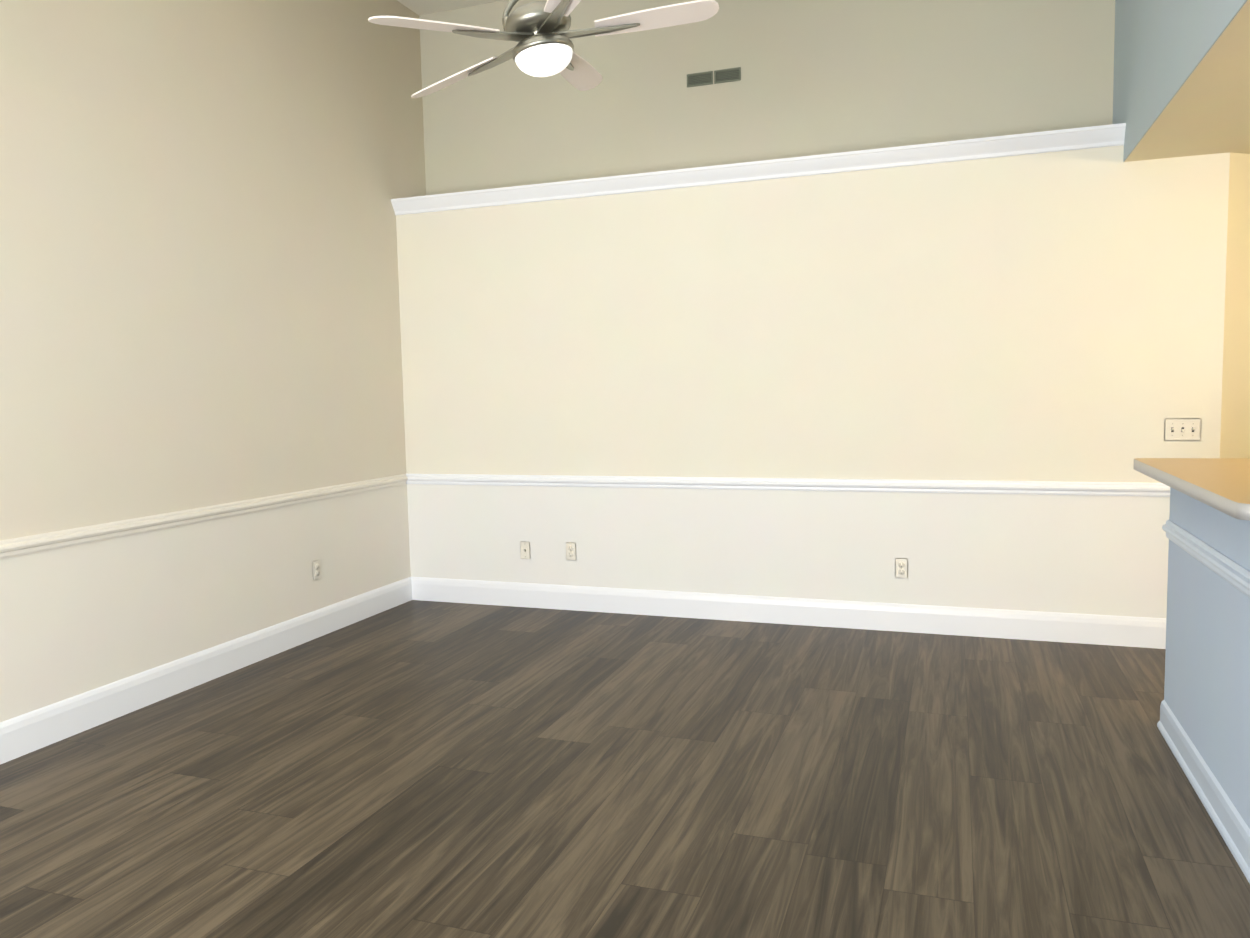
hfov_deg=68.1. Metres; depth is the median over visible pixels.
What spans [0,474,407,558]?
trim
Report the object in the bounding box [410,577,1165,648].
baseboard
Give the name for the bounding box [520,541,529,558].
outlet
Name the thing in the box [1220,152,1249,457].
wall
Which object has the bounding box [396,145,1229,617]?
wall
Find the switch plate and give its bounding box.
[1164,418,1200,440]
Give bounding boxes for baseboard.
[0,577,411,764]
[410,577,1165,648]
[1157,700,1249,883]
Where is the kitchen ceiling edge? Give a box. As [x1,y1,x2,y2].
[1124,0,1249,161]
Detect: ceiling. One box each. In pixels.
[397,0,503,15]
[1150,45,1249,159]
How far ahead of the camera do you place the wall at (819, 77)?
5.68 m
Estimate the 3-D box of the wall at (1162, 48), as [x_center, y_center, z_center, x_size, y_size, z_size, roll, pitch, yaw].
[1.433,-2.021,1.406,0.120,1.509,7.700,1,5,20]
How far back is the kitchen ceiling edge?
3.49 m
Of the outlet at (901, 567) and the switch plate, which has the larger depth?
the outlet at (901, 567)
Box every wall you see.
[0,0,425,721]
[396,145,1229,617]
[419,0,1114,194]
[1112,0,1246,161]
[1164,487,1249,828]
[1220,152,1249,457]
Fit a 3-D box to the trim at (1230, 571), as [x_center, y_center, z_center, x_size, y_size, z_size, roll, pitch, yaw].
[1.601,0.384,2.129,0.025,0.072,3.350,1,5,20]
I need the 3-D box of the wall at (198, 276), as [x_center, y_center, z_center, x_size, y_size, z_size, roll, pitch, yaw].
[-2.732,-0.805,3.006,0.120,4.030,7.940,1,5,20]
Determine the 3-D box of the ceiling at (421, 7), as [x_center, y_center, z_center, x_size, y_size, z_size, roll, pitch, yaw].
[-0.680,-2.842,2.083,4.569,0.100,7.940,1,5,20]
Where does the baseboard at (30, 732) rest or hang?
attached to the wall at (198, 276)
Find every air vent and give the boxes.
[687,71,712,87]
[714,67,740,83]
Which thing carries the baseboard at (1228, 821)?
attached to the wall at (1207, 680)
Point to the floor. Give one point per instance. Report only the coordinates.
(416, 768)
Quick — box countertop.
[1133,458,1249,520]
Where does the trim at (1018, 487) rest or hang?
attached to the wall at (950, 321)
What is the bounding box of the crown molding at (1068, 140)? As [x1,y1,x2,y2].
[391,124,1125,214]
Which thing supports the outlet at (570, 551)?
attached to the wall at (950, 321)
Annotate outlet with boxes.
[312,559,320,579]
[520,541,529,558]
[566,542,575,559]
[895,558,907,577]
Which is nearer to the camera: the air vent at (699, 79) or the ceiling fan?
the ceiling fan
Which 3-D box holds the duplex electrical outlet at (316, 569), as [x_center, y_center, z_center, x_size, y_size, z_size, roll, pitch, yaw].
[-1.811,0.593,5.439,0.009,0.115,0.070,1,5,20]
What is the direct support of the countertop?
on the wall at (1207, 680)
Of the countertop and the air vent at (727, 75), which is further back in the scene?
the air vent at (727, 75)
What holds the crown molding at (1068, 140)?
attached to the wall at (950, 321)
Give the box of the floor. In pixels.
[0,600,1249,937]
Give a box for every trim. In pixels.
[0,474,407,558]
[406,473,1169,496]
[1162,520,1249,597]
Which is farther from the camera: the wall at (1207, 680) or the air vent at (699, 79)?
the air vent at (699, 79)
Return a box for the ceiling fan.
[368,0,718,97]
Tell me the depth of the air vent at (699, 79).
5.81 m
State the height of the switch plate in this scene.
0.115 m
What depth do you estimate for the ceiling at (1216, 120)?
4.04 m

